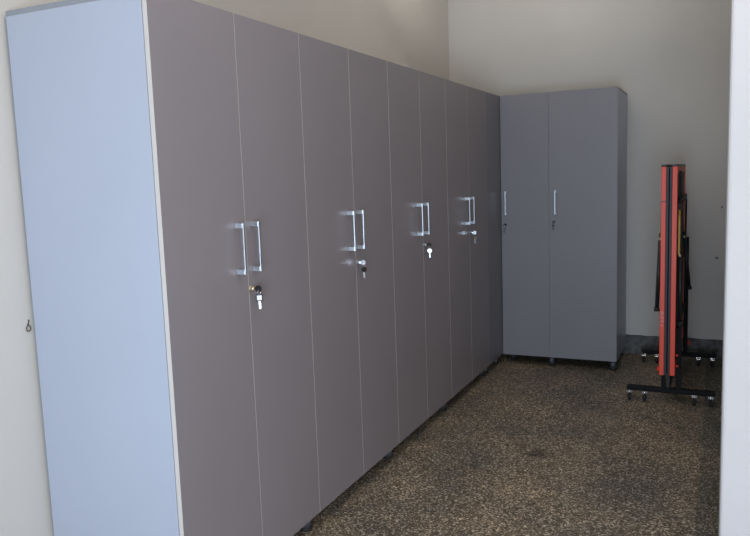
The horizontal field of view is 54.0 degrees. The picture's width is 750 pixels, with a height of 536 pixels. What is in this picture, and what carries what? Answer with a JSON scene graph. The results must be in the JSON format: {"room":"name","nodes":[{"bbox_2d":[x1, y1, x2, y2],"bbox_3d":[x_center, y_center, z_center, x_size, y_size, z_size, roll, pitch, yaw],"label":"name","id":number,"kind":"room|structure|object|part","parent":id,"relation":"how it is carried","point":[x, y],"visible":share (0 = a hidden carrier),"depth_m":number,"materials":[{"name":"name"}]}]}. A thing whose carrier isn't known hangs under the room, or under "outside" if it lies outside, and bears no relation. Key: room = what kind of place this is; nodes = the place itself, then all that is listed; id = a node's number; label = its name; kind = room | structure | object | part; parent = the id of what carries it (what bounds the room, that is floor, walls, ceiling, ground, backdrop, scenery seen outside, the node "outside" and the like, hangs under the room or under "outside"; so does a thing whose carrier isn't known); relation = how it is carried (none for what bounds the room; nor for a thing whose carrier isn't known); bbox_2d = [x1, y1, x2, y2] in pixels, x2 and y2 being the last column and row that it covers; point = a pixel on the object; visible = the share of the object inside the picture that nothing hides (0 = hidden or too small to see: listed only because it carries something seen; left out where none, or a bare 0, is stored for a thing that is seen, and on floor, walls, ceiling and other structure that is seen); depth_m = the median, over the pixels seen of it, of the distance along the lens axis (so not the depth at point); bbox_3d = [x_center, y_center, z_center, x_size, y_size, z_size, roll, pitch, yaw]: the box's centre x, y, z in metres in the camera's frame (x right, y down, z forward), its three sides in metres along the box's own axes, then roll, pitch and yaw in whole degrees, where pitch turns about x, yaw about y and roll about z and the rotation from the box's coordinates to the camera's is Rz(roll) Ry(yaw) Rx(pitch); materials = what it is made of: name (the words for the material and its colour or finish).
{"room":"storage room","nodes":[
{"label":"storage room","id":0,"kind":"room"},
{"bbox_2d":[0,0,449,535],"bbox_3d":[-1.393,-0.356,1.900,0.200,3.100,9.100,1,8,25],"label":"wall","id":1,"kind":"structure","parent":0,"point":[413,34],"depth_m":2.34,"materials":[{"name":"paint"}]},
{"bbox_2d":[293,353,721,535],"bbox_3d":[0.679,1.263,1.264,4.559,0.100,9.300,1,8,25],"label":"floor","id":2,"kind":"structure","parent":0,"point":[529,446],"depth_m":3.52,"materials":[{"name":"stone"}]},
{"bbox_2d":[6,0,319,535],"bbox_3d":[-0.647,0.134,2.564,0.575,1.914,0.798,1,8,25],"label":"storage cabinet","id":3,"kind":"object","parent":2,"relation":"on","point":[161,154],"visible":1,"depth_m":2.24,"materials":[{"name":"laminate"}]},
{"bbox_3d":[-0.704,-0.808,2.459,0.524,0.016,0.798,1,8,25],"label":"panel","id":4,"kind":"part","parent":3,"relation":"part of","materials":[{"name":"laminate"}]},
{"bbox_3d":[-0.836,0.156,2.222,0.524,1.828,0.018,1,8,25],"label":"panel","id":5,"kind":"part","parent":3,"relation":"part of","materials":[{"name":"laminate"}]},
{"bbox_3d":[-0.509,0.130,2.276,0.016,1.845,0.398,1,8,25],"label":"door","id":6,"kind":"part","parent":3,"relation":"part of","materials":[{"name":"laminate"}]},
{"bbox_3d":[-0.432,-0.061,2.375,0.033,0.167,0.011,1,8,25],"label":"handle","id":7,"kind":"part","parent":3,"relation":"part of","materials":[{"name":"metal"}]},
{"bbox_3d":[-0.395,-0.072,2.454,0.033,0.167,0.011,1,8,25],"label":"handle","id":8,"kind":"part","parent":3,"relation":"part of","materials":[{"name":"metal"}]},
{"bbox_2d":[255,285,262,308],"bbox_3d":[-0.386,0.097,2.447,0.027,0.080,0.017,-2,7,-1],"label":"keys","id":9,"kind":"object","parent":3,"relation":"attached to","point":[259,297],"visible":1,"depth_m":2.44,"materials":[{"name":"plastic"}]},
{"bbox_3d":[-0.341,0.079,2.636,0.016,1.845,0.398,1,8,25],"label":"door","id":10,"kind":"part","parent":3,"relation":"part of","materials":[{"name":"laminate"}]},
{"bbox_2d":[298,33,398,511],"bbox_3d":[-0.310,0.033,3.283,0.575,1.914,0.798,1,8,25],"label":"storage cabinet","id":11,"kind":"object","parent":2,"relation":"on","point":[344,91],"visible":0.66,"depth_m":3.10,"materials":[{"name":"laminate"}]},
{"bbox_3d":[-0.172,0.029,2.995,0.016,1.845,0.398,1,8,25],"label":"door","id":12,"kind":"part","parent":11,"relation":"part of","materials":[{"name":"laminate"}]},
{"bbox_3d":[-0.098,-0.155,3.087,0.033,0.167,0.011,1,8,25],"label":"handle","id":13,"kind":"part","parent":11,"relation":"part of","materials":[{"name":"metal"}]},
{"bbox_3d":[-0.061,-0.166,3.166,0.033,0.167,0.011,1,8,25],"label":"handle","id":14,"kind":"part","parent":11,"relation":"part of","materials":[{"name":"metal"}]},
{"bbox_2d":[360,260,366,277],"bbox_3d":[-0.049,0.005,3.166,0.027,0.080,0.017,-2,7,-1],"label":"key","id":15,"kind":"object","parent":11,"relation":"attached to","point":[363,262],"visible":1,"depth_m":3.16,"materials":[{"name":"silver metal"}]},
{"bbox_3d":[-0.004,-0.021,3.354,0.016,1.845,0.398,1,8,25],"label":"door","id":16,"kind":"part","parent":11,"relation":"part of","materials":[{"name":"laminate"}]},
{"bbox_2d":[387,61,451,442],"bbox_3d":[0.027,-0.067,4.001,0.575,1.914,0.798,1,8,25],"label":"storage cabinet","id":17,"kind":"object","parent":2,"relation":"on","point":[416,99],"visible":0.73,"depth_m":3.84,"materials":[{"name":"laminate"}]},
{"bbox_3d":[0.165,-0.071,3.713,0.016,1.845,0.398,1,8,25],"label":"door","id":18,"kind":"part","parent":17,"relation":"part of","materials":[{"name":"laminate"}]},
{"bbox_3d":[0.232,-0.249,3.792,0.033,0.167,0.011,1,8,25],"label":"handle","id":19,"kind":"part","parent":17,"relation":"part of","materials":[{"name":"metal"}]},
{"bbox_3d":[0.269,-0.260,3.871,0.033,0.167,0.011,1,8,25],"label":"handle","id":20,"kind":"part","parent":17,"relation":"part of","materials":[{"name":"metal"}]},
{"bbox_2d":[426,243,431,257],"bbox_3d":[0.286,-0.093,3.880,0.027,0.080,0.017,-2,7,-1],"label":"key","id":21,"kind":"object","parent":17,"relation":"attached to","point":[429,250],"visible":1,"depth_m":3.88,"materials":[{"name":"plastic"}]},
{"bbox_3d":[0.334,-0.121,4.073,0.016,1.845,0.398,1,8,25],"label":"door","id":22,"kind":"part","parent":17,"relation":"part of","materials":[{"name":"laminate"}]},
{"bbox_2d":[445,79,489,396],"bbox_3d":[0.364,-0.168,4.720,0.575,1.914,0.798,1,8,25],"label":"storage cabinet","id":23,"kind":"object","parent":2,"relation":"on","point":[466,146],"visible":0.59,"depth_m":4.56,"materials":[{"name":"laminate"}]},
{"bbox_3d":[0.502,-0.172,4.432,0.016,1.845,0.398,1,8,25],"label":"door","id":24,"kind":"part","parent":23,"relation":"part of","materials":[{"name":"laminate"}]},
{"bbox_3d":[0.566,-0.348,4.503,0.033,0.167,0.011,1,8,25],"label":"handle","id":25,"kind":"part","parent":23,"relation":"part of","materials":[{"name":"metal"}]},
{"bbox_3d":[0.603,-0.359,4.582,0.033,0.167,0.011,1,8,25],"label":"handle","id":26,"kind":"part","parent":23,"relation":"part of","materials":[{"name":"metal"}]},
{"bbox_3d":[0.671,-0.222,4.791,0.016,1.845,0.398,1,8,25],"label":"door","id":27,"kind":"part","parent":23,"relation":"part of","materials":[{"name":"laminate"}]},
{"bbox_2d":[485,92,502,372],"bbox_3d":[0.808,-0.235,5.142,0.063,1.914,0.346,1,8,25],"label":"filler panel","id":28,"kind":"object","parent":2,"relation":"on","point":[492,101],"visible":0.73,"depth_m":5.12,"materials":[{"name":"laminate"}]},
{"bbox_2d":[500,87,626,370],"bbox_3d":[1.371,-0.278,5.327,0.790,1.914,0.575,1,8,25],"label":"storage cabinet","id":29,"kind":"object","parent":2,"relation":"on","point":[564,153],"visible":1,"depth_m":5.09,"materials":[{"name":"laminate"}]},
{"bbox_3d":[0.925,-0.459,5.209,0.011,0.167,0.033,1,8,25],"label":"handle","id":30,"kind":"part","parent":29,"relation":"part of","materials":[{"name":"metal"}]},
{"bbox_3d":[1.060,-0.286,5.197,0.336,1.845,0.016,1,8,25],"label":"door","id":31,"kind":"part","parent":29,"relation":"part of","materials":[{"name":"laminate"}]},
{"bbox_3d":[1.239,-0.452,5.063,0.011,0.167,0.033,1,8,25],"label":"handle","id":32,"kind":"part","parent":29,"relation":"part of","materials":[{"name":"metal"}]},
{"bbox_3d":[1.419,-0.278,5.030,0.451,1.845,0.016,1,8,25],"label":"door","id":33,"kind":"part","parent":29,"relation":"part of","materials":[{"name":"laminate"}]},
{"bbox_3d":[1.731,-0.299,5.184,0.018,1.828,0.524,1,8,25],"label":"panel","id":34,"kind":"part","parent":29,"relation":"part of","materials":[{"name":"laminate"}]},
{"bbox_2d":[626,164,716,406],"bbox_3d":[1.892,0.052,4.630,0.487,1.395,1.076,1,8,25],"label":"folding table","id":35,"kind":"object","parent":2,"relation":"on","point":[673,283],"visible":1,"depth_m":4.20,"materials":[{"name":"red paint"}]},
{"bbox_3d":[1.640,0.015,4.258,0.037,0.433,0.023,1,8,25],"label":"leg","id":36,"kind":"part","parent":35,"relation":"part of","materials":[{"name":"black metal"}]},
{"bbox_3d":[1.865,-0.048,4.600,0.005,1.171,0.920,1,8,25],"label":"frame","id":37,"kind":"part","parent":35,"relation":"part of","materials":[{"name":"metal"}]},
{"bbox_3d":[1.889,-0.036,4.590,0.015,1.117,0.950,1,8,25],"label":"underside panel","id":38,"kind":"part","parent":35,"relation":"part of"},
{"bbox_3d":[1.733,0.103,4.182,0.028,0.415,0.021,1,8,25],"label":"leg","id":39,"kind":"part","parent":35,"relation":"part of","materials":[{"name":"black metal"}]},
{"bbox_3d":[1.988,-0.057,4.697,0.056,0.351,0.023,1,8,25],"label":"leg","id":40,"kind":"part","parent":35,"relation":"part of","materials":[{"name":"black metal"}]},
{"bbox_2d":[448,0,730,339],"bbox_3d":[2.542,-0.895,5.155,4.559,3.100,0.200,1,8,25],"label":"wall","id":41,"kind":"structure","parent":0,"point":[670,58],"depth_m":5.31,"materials":[{"name":"paint"}]},
{"bbox_2d":[623,334,722,358],"bbox_3d":[1.608,0.564,5.679,2.081,0.143,0.012,1,8,25],"label":"baseboard","id":42,"kind":"structure","parent":41,"relation":"attached to","point":[635,344],"depth_m":5.44,"materials":[{"name":"stone"}]},
{"bbox_2d":[718,0,749,535],"bbox_3d":[2.170,-0.495,2.017,2.166,3.100,0.350,1,8,25],"label":"wall pier","id":43,"kind":"object","parent":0,"point":[734,486],"visible":1,"depth_m":2.38,"materials":[{"name":"paint"}]}
]}

